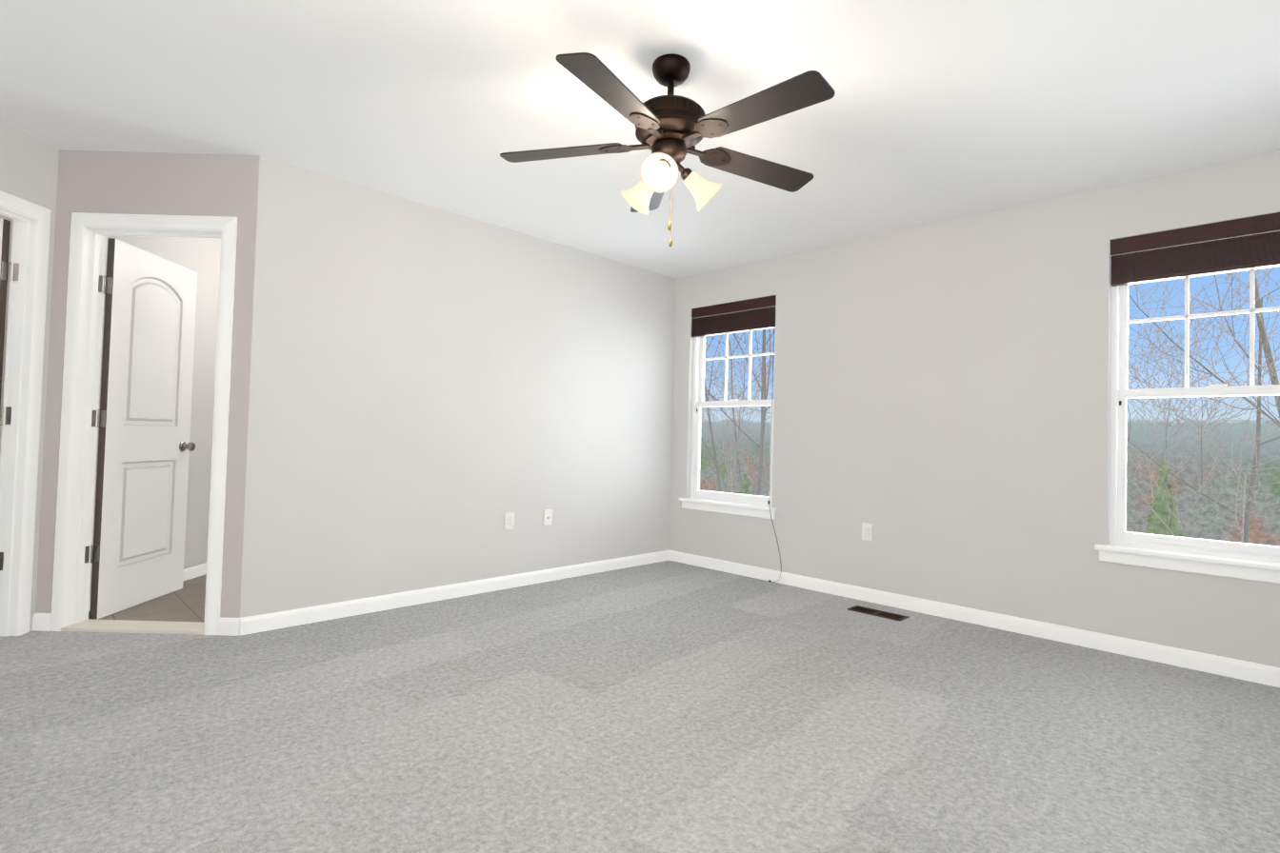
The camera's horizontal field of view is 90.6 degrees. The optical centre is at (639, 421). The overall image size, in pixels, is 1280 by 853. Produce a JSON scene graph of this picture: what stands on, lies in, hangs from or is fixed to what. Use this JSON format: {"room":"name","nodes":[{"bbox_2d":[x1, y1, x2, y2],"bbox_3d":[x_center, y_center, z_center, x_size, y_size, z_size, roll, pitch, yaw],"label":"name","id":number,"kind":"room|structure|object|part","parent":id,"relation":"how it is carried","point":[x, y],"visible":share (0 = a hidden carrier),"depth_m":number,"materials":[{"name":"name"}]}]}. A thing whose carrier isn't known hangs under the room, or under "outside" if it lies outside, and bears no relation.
{"room":"empty bedroom","nodes":[
{"label":"empty bedroom","id":0,"kind":"room"},
{"bbox_2d":[0,120,220,631],"bbox_3d":[-3.719,-0.186,3.427,1.420,2.440,3.670,1,-2,0],"label":"wall","id":1,"kind":"structure","parent":0,"point":[201,257],"depth_m":4.14,"materials":[{"name":"paint"}]},
{"bbox_2d":[0,219,19,570],"bbox_3d":[-3.527,0.007,3.096,0.617,2.018,0.646,0,-2,45],"label":"entry door","id":2,"kind":"structure","parent":1,"relation":"in","point":[5,263],"depth_m":3.11,"materials":[{"name":"paint"}]},
{"bbox_3d":[-3.115,0.682,3.089,0.024,0.089,0.024,0,-2,45],"label":"hinge jamb plate","id":3,"kind":"part","parent":2,"relation":"part of","materials":[{"name":"silver metal"}]},
{"bbox_3d":[-3.118,-0.738,3.107,0.021,0.089,0.021,0,-2,45],"label":"hinge plate","id":4,"kind":"part","parent":2,"relation":"part of","materials":[{"name":"silver metal"}]},
{"bbox_3d":[-3.097,-0.027,3.108,0.024,0.089,0.024,0,-2,45],"label":"hinge jamb plate","id":5,"kind":"part","parent":2,"relation":"part of","materials":[{"name":"silver metal"}]},
{"bbox_3d":[-3.078,-0.737,3.127,0.024,0.089,0.024,0,-2,45],"label":"hinge jamb plate","id":6,"kind":"part","parent":2,"relation":"part of","materials":[{"name":"silver metal"}]},
{"bbox_2d":[0,190,50,636],"bbox_3d":[-3.062,-0.025,2.704,0.137,2.115,0.940,1,-2,0],"label":"door frame","id":7,"kind":"structure","parent":1,"relation":"attached to","point":[41,215],"depth_m":3.11,"materials":[{"name":"paint"}]},
{"bbox_2d":[88,562,206,611],"bbox_3d":[-3.042,1.031,4.206,0.014,0.084,1.810,1,-2,0],"label":"baseboard","id":8,"kind":"structure","parent":1,"relation":"attached to","point":[194,571],"depth_m":4.32,"materials":[{"name":"paint"}]},
{"bbox_2d":[35,149,259,618],"bbox_3d":[-2.556,-0.160,3.273,1.148,2.440,0.120,1,-2,0],"label":"wall","id":9,"kind":"structure","parent":0,"point":[156,183],"depth_m":3.23,"materials":[{"name":"paint"}]},
{"bbox_2d":[84,238,197,619],"bbox_3d":[-2.873,0.040,3.688,0.572,2.018,0.543,0,-2,45],"label":"bathroom door","id":10,"kind":"structure","parent":9,"relation":"in","point":[146,447],"depth_m":3.62,"materials":[{"name":"paint"}]},
{"bbox_3d":[-2.879,0.694,3.294,0.024,0.089,0.024,0,-2,45],"label":"hinge jamb plate","id":11,"kind":"part","parent":10,"relation":"part of","materials":[{"name":"silver metal"}]},
{"bbox_3d":[-2.861,-0.015,3.313,0.024,0.089,0.024,0,-2,45],"label":"hinge jamb plate","id":12,"kind":"part","parent":10,"relation":"part of","materials":[{"name":"silver metal"}]},
{"bbox_3d":[-2.861,0.696,3.330,0.020,0.089,0.022,0,-2,45],"label":"hinge plate","id":13,"kind":"part","parent":10,"relation":"part of","materials":[{"name":"silver metal"}]},
{"bbox_3d":[-2.842,-0.725,3.332,0.024,0.089,0.024,0,-2,45],"label":"hinge jamb plate","id":14,"kind":"part","parent":10,"relation":"part of","materials":[{"name":"silver metal"}]},
{"bbox_3d":[-2.842,-0.014,3.349,0.020,0.089,0.022,0,-2,45],"label":"hinge plate","id":15,"kind":"part","parent":10,"relation":"part of","materials":[{"name":"silver metal"}]},
{"bbox_3d":[-2.824,-0.724,3.368,0.020,0.089,0.022,0,-2,45],"label":"hinge plate","id":16,"kind":"part","parent":10,"relation":"part of","materials":[{"name":"silver metal"}]},
{"bbox_3d":[-2.890,0.157,3.974,0.143,0.066,0.154,0,-2,45],"label":"knob","id":17,"kind":"part","parent":10,"relation":"part of","materials":[{"name":"silver metal"}]},
{"bbox_2d":[50,212,237,635],"bbox_3d":[-2.507,0.004,3.269,0.841,2.115,0.157,1,-2,0],"label":"door frame","id":18,"kind":"structure","parent":9,"relation":"attached to","point":[226,226],"depth_m":3.22,"materials":[{"name":"paint"}]},
{"bbox_2d":[88,574,206,622],"bbox_3d":[-2.065,1.106,4.657,2.037,0.010,3.320,0,-2,45],"label":"bathroom tile floor","id":19,"kind":"structure","parent":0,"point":[187,602],"depth_m":3.58,"materials":[{"name":"beige tile"}]},
{"bbox_2d":[240,155,676,618],"bbox_3d":[-0.893,-0.086,4.392,0.120,2.440,3.209,0,-2,45],"label":"wall","id":20,"kind":"structure","parent":0,"point":[436,394],"depth_m":3.92,"materials":[{"name":"paint"}]},
{"bbox_2d":[504,512,514,529],"bbox_3d":[-0.887,0.677,4.305,0.010,0.114,0.070,0,-2,45],"label":"electrical outlet","id":21,"kind":"object","parent":20,"relation":"attached to","point":[509,520],"visible":1,"depth_m":4.30,"materials":[{"name":"plastic"}]},
{"bbox_2d":[506,515,512,520],"bbox_3d":[-0.886,0.657,4.305,0.006,0.029,0.033,0,-2,45],"label":"socket","id":22,"kind":"object","parent":21,"relation":"attached to","point":[509,517],"depth_m":4.30,"materials":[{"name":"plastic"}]},
{"bbox_2d":[506,520,512,526],"bbox_3d":[-0.887,0.696,4.303,0.006,0.029,0.033,0,-2,45],"label":"socket","id":23,"kind":"object","parent":21,"relation":"attached to","point":[509,523],"depth_m":4.30,"materials":[{"name":"plastic"}]},
{"bbox_2d":[543,509,552,525],"bbox_3d":[-0.655,0.689,4.534,0.016,0.114,0.070,0,-2,45],"label":"electrical outlet","id":24,"kind":"object","parent":20,"relation":"attached to","point":[548,517],"visible":1,"depth_m":4.53,"materials":[{"name":"plastic"}]},
{"bbox_2d":[31,550,1279,687],"bbox_3d":[-0.258,1.060,2.575,4.797,0.084,4.800,0,-2,45],"label":"baseboard","id":25,"kind":"structure","parent":20,"relation":"attached to","point":[1259,673],"depth_m":3.65,"materials":[{"name":"paint"}]},
{"bbox_2d":[0,560,1279,852],"bbox_3d":[-1.619,1.115,2.869,7.800,0.080,6.900,0,-2,45],"label":"floor carpet","id":26,"kind":"object","parent":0,"point":[669,708],"visible":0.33,"depth_m":2.22,"materials":[{"name":"grey carpet"}]},
{"bbox_2d":[60,620,204,635],"bbox_3d":[-2.534,1.051,3.237,0.721,0.019,0.152,1,-2,0],"label":"threshold","id":27,"kind":"object","parent":26,"relation":"on","point":[144,627],"visible":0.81,"depth_m":3.20,"materials":[{"name":"wood"}]},
{"bbox_2d":[846,605,908,621],"bbox_3d":[1.462,1.181,3.900,0.335,0.007,0.135,0,-2,45],"label":"air vent register","id":28,"kind":"object","parent":26,"relation":"on","point":[879,613],"visible":1,"depth_m":3.89,"materials":[{"name":"brown metal"}]},
{"bbox_2d":[0,0,1279,278],"bbox_3d":[-1.553,-1.403,2.937,7.800,0.080,6.900,0,-2,45],"label":"ceiling","id":29,"kind":"structure","parent":0,"point":[933,110],"depth_m":2.60,"materials":[{"name":"paint"}]},
{"bbox_2d":[500,52,835,246],"bbox_3d":[0.138,-0.996,2.323,1.206,0.678,1.259,0,-2,45],"label":"fan","id":30,"kind":"object","parent":29,"relation":"hanging from","point":[671,130],"visible":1,"depth_m":2.25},
{"bbox_3d":[-0.299,-1.030,2.428,0.440,0.046,0.353,0,-2,45],"label":"blade","id":31,"kind":"part","parent":30,"relation":"part of","materials":[{"name":"brown wood"}]},
{"bbox_3d":[-0.081,-1.036,1.992,0.246,0.046,0.478,0,-2,45],"label":"blade","id":32,"kind":"part","parent":30,"relation":"part of","materials":[{"name":"brown wood"}]},
{"bbox_3d":[0.004,-0.872,2.446,0.147,0.144,0.136,0,-2,45],"label":"lamp shade","id":33,"kind":"part","parent":30,"relation":"part of","materials":[{"name":"beige glass"}]},
{"bbox_3d":[0.051,-1.011,2.768,0.432,0.046,0.364,0,-2,45],"label":"blade","id":34,"kind":"part","parent":30,"relation":"part of","materials":[{"name":"brown wood"}]},
{"bbox_3d":[0.080,-0.877,2.208,0.133,0.144,0.145,0,-2,45],"label":"lamp shade","id":35,"kind":"part","parent":30,"relation":"part of","materials":[{"name":"white glass"}]},
{"bbox_3d":[0.076,-0.886,2.225,0.052,0.052,0.052,0,-2,45],"label":"bulb","id":36,"kind":"part","parent":30,"relation":"part of","materials":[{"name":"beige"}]},
{"bbox_3d":[0.111,-1.116,2.360,0.257,0.142,0.257,0,-2,45],"label":"motor","id":37,"kind":"part","parent":30,"relation":"part of","materials":[{"name":"brown metal"}]},
{"bbox_3d":[0.112,-0.851,2.318,0.003,0.239,0.003,0,-2,45],"label":"chain","id":38,"kind":"part","parent":30,"relation":"part of","materials":[{"name":"gold metal"}]},
{"bbox_3d":[0.119,-0.830,2.385,0.003,0.276,0.003,0,-2,45],"label":"chain","id":39,"kind":"part","parent":30,"relation":"part of","materials":[{"name":"gold metal"}]},
{"bbox_3d":[0.164,-0.938,2.370,0.059,0.072,0.076,0,-2,45],"label":"light arm","id":40,"kind":"part","parent":30,"relation":"part of"},
{"bbox_3d":[0.248,-0.867,2.387,0.129,0.144,0.146,0,-2,45],"label":"lamp shade","id":41,"kind":"part","parent":30,"relation":"part of","materials":[{"name":"beige glass"}]},
{"bbox_3d":[0.480,-1.006,2.536,0.260,0.046,0.475,0,-2,45],"label":"blade","id":42,"kind":"part","parent":30,"relation":"part of","materials":[{"name":"brown wood"}]},
{"bbox_3d":[0.392,-1.021,2.060,0.474,0.046,0.134,0,-2,45],"label":"blade","id":43,"kind":"part","parent":30,"relation":"part of","materials":[{"name":"brown wood"}]},
{"bbox_2d":[669,149,1279,667],"bbox_3d":[1.776,-0.025,4.102,4.310,2.440,0.150,0,-2,45],"label":"wall","id":44,"kind":"structure","parent":0,"point":[942,399],"depth_m":3.79,"materials":[{"name":"paint"}]},
{"bbox_2d":[681,305,781,582],"bbox_3d":[0.761,0.114,5.060,0.987,2.150,0.196,0,-2,45],"label":"window","id":45,"kind":"structure","parent":44,"relation":"in","point":[757,319],"depth_m":5.15,"materials":[{"name":"plastic"}]},
{"bbox_2d":[679,498,777,511],"bbox_3d":[0.691,0.659,5.046,0.940,0.022,0.098,0,-2,45],"label":"window sill","id":46,"kind":"structure","parent":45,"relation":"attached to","point":[734,505],"depth_m":4.99,"materials":[{"name":"paint"}]},
{"bbox_3d":[0.682,0.700,5.037,0.908,0.062,0.015,0,-2,45],"label":"left window sill apron","id":47,"kind":"part","parent":45,"relation":"part of","materials":[{"name":"white wood"}]},
{"bbox_3d":[0.752,0.226,5.108,0.780,0.806,0.040,0,-2,45],"label":"left window sash","id":48,"kind":"part","parent":45,"relation":"part of","materials":[{"name":"white wood"}]},
{"bbox_2d":[700,405,770,495],"bbox_3d":[0.794,0.238,5.150,0.780,0.782,0.001,0,-2,45],"label":"screen","id":49,"kind":"object","parent":45,"relation":"attached to","point":[736,448],"depth_m":5.13,"materials":[{"name":"grey metal"}]},
{"label":"glass","id":50,"kind":"part","parent":45,"relation":"part of","materials":[{"name":"clear glass"}]},
{"bbox_3d":[0.799,-0.524,5.155,0.780,0.806,0.030,0,-2,45],"label":"left window sash","id":51,"kind":"part","parent":45,"relation":"part of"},
{"label":"glass","id":52,"kind":"part","parent":45,"relation":"part of","materials":[{"name":"clear glass"}]},
{"bbox_3d":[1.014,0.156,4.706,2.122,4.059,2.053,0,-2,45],"label":"cord","id":53,"kind":"part","parent":45,"relation":"part of","materials":[{"name":"grey plastic"}]},
{"bbox_3d":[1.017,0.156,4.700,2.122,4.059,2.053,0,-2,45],"label":"cord","id":54,"kind":"part","parent":45,"relation":"part of","materials":[{"name":"grey plastic"}]},
{"bbox_2d":[861,522,872,541],"bbox_3d":[1.511,0.737,4.214,0.070,0.114,0.010,0,-2,45],"label":"electrical outlet","id":55,"kind":"object","parent":44,"relation":"attached to","point":[867,531],"visible":1,"depth_m":4.21,"materials":[{"name":"plastic"}]},
{"bbox_2d":[863,532,869,538],"bbox_3d":[1.509,0.756,4.212,0.033,0.029,0.006,0,-2,45],"label":"socket","id":56,"kind":"object","parent":55,"relation":"attached to","point":[866,534],"depth_m":4.21,"materials":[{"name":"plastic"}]},
{"bbox_2d":[863,526,870,532],"bbox_3d":[1.510,0.717,4.213,0.033,0.029,0.006,0,-2,45],"label":"socket","id":57,"kind":"object","parent":55,"relation":"attached to","point":[866,529],"depth_m":4.21,"materials":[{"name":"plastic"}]},
{"bbox_2d":[1094,544,1279,583],"bbox_3d":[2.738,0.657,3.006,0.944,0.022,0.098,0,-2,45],"label":"window sill","id":58,"kind":"structure","parent":44,"relation":"attached to","point":[1204,558],"depth_m":3.05,"materials":[{"name":"paint"}]},
{"bbox_2d":[1109,230,1279,563],"bbox_3d":[2.797,0.113,3.030,0.894,2.150,0.196,0,-2,45],"label":"window","id":59,"kind":"structure","parent":44,"relation":"in","point":[1250,252],"depth_m":3.18,"materials":[{"name":"plastic"}]},
{"bbox_3d":[2.799,0.224,3.068,0.784,0.806,0.040,0,-2,45],"label":"right window sash","id":60,"kind":"part","parent":59,"relation":"part of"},
{"bbox_3d":[2.846,-0.526,3.115,0.784,0.806,0.030,0,-2,45],"label":"right window sash","id":61,"kind":"part","parent":59,"relation":"part of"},
{"label":"glass","id":62,"kind":"part","parent":59,"relation":"part of","materials":[{"name":"clear glass"}]},
{"bbox_2d":[1126,396,1279,543],"bbox_3d":[2.841,0.237,3.110,0.784,0.782,0.001,0,-2,45],"label":"screen","id":63,"kind":"object","parent":59,"relation":"attached to","point":[1195,466],"depth_m":3.19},
{"label":"glass","id":64,"kind":"part","parent":59,"relation":"part of","materials":[{"name":"clear glass"}]},
{"bbox_3d":[0.753,-0.935,5.109,0.824,0.045,0.028,0,-2,45],"label":"rail","id":65,"kind":"object","parent":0,"visible":0},
{"bbox_2d":[691,295,776,318],"bbox_3d":[0.736,-0.917,5.091,0.832,0.082,0.012,0,-2,45],"label":"blind valance","id":66,"kind":"object","parent":65,"relation":"attached to","point":[740,306],"visible":1,"depth_m":5.06,"materials":[{"name":"brown wood"}]},
{"bbox_3d":[2.800,-0.936,3.069,0.828,0.045,0.028,0,-2,45],"label":"rail","id":67,"kind":"object","parent":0,"visible":0},
{"bbox_2d":[1110,212,1279,255],"bbox_3d":[2.783,-0.918,3.051,0.836,0.082,0.012,0,-2,45],"label":"blind valance","id":68,"kind":"object","parent":67,"relation":"attached to","point":[1253,225],"visible":0.96,"depth_m":3.10,"materials":[{"name":"brown wood"}]},
{"bbox_2d":[1217,239,1218,272],"bbox_3d":[2.775,-0.797,3.044,0.002,0.160,0.002,0,-2,45],"label":"ladder","id":69,"kind":"object","parent":67,"relation":"hanging from","point":[1217,255],"visible":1,"depth_m":3.04,"materials":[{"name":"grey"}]},
{"label":"outside","id":70,"kind":"structure","parent":0,"visible":0},
{"bbox_2d":[703,329,763,496],"bbox_3d":[1.203,-4.726,14.790,11.041,18.779,12.921,0,-2,45],"label":"tree","id":71,"kind":"object","parent":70,"point":[762,398],"depth_m":14.85,"materials":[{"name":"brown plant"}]},
{"bbox_2d":[700,328,773,492],"bbox_3d":[0.297,-1.863,12.899,10.882,12.918,12.474,0,-2,45],"label":"tree","id":72,"kind":"object","parent":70,"point":[714,459],"depth_m":13.50,"materials":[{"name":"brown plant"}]},
{"bbox_2d":[700,334,774,493],"bbox_3d":[1.507,0.598,14.667,6.111,8.149,6.363,0,-2,45],"label":"shrub","id":73,"kind":"object","parent":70,"point":[732,410],"depth_m":13.67,"materials":[{"name":"brown plant"}]},
{"bbox_2d":[700,334,774,496],"bbox_3d":[1.826,0.959,12.982,3.435,7.352,3.827,0,-2,45],"label":"shrub","id":74,"kind":"object","parent":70,"point":[708,409],"depth_m":13.15,"materials":[{"name":"brown plant"}]},
{"bbox_2d":[701,328,775,492],"bbox_3d":[3.626,0.547,16.808,5.960,8.472,4.893,0,-2,45],"label":"tree","id":75,"kind":"object","parent":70,"point":[745,391],"depth_m":16.66,"materials":[{"name":"brown plant"}]},
{"bbox_2d":[704,328,775,495],"bbox_3d":[2.291,-1.160,10.552,9.434,11.484,8.839,0,-2,45],"label":"tree","id":76,"kind":"object","parent":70,"point":[762,427],"depth_m":10.59,"materials":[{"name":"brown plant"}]},
{"bbox_2d":[738,472,753,495],"bbox_3d":[2.431,2.891,14.488,1.831,3.600,2.079,0,-2,45],"label":"pine tree","id":77,"kind":"object","parent":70,"point":[746,487],"depth_m":14.51,"materials":[{"name":"green plant"}]},
{"bbox_2d":[722,330,774,487],"bbox_3d":[3.880,-1.340,18.098,3.450,12.328,5.922,2,-2,-11],"label":"tree","id":78,"kind":"object","parent":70,"point":[738,462],"depth_m":17.89,"materials":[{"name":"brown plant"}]},
{"bbox_2d":[1140,460,1189,538],"bbox_3d":[7.663,2.615,9.305,1.826,4.151,2.196,0,-2,45],"label":"pine tree","id":79,"kind":"object","parent":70,"point":[1157,510],"depth_m":9.23,"materials":[{"name":"green plant"}]},
{"bbox_2d":[1126,270,1279,543],"bbox_3d":[10.625,-0.359,11.005,8.351,10.349,6.016,0,-2,45],"label":"tree","id":80,"kind":"object","parent":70,"point":[1248,509],"depth_m":9.34,"materials":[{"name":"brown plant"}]},
{"bbox_2d":[1126,268,1279,542],"bbox_3d":[6.904,0.682,8.425,5.477,7.930,4.709,0,-2,45],"label":"tree","id":81,"kind":"object","parent":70,"point":[1220,445],"depth_m":8.00,"materials":[{"name":"brown plant"}]},
{"bbox_2d":[1126,269,1279,502],"bbox_3d":[7.651,1.168,9.437,3.313,7.052,4.465,0,-2,45],"label":"tree","id":82,"kind":"object","parent":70,"point":[1199,373],"depth_m":9.80,"materials":[{"name":"brown plant"}]},
{"bbox_2d":[1128,283,1279,427],"bbox_3d":[9.532,-1.736,8.460,6.960,12.900,5.524,0,-2,45],"label":"tree","id":83,"kind":"object","parent":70,"point":[1222,381],"depth_m":9.33,"materials":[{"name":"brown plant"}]},
{"bbox_2d":[1128,267,1279,425],"bbox_3d":[7.545,0.997,6.592,6.279,7.236,5.603,0,-2,45],"label":"tree","id":84,"kind":"object","parent":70,"point":[1255,375],"depth_m":6.99,"materials":[{"name":"brown plant"}]},
{"bbox_2d":[1248,269,1279,418],"bbox_3d":[6.437,-1.816,6.156,1.329,12.774,2.666,0,-2,45],"label":"tree","id":85,"kind":"object","parent":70,"point":[1262,331],"depth_m":7.21,"materials":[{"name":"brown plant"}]}
]}

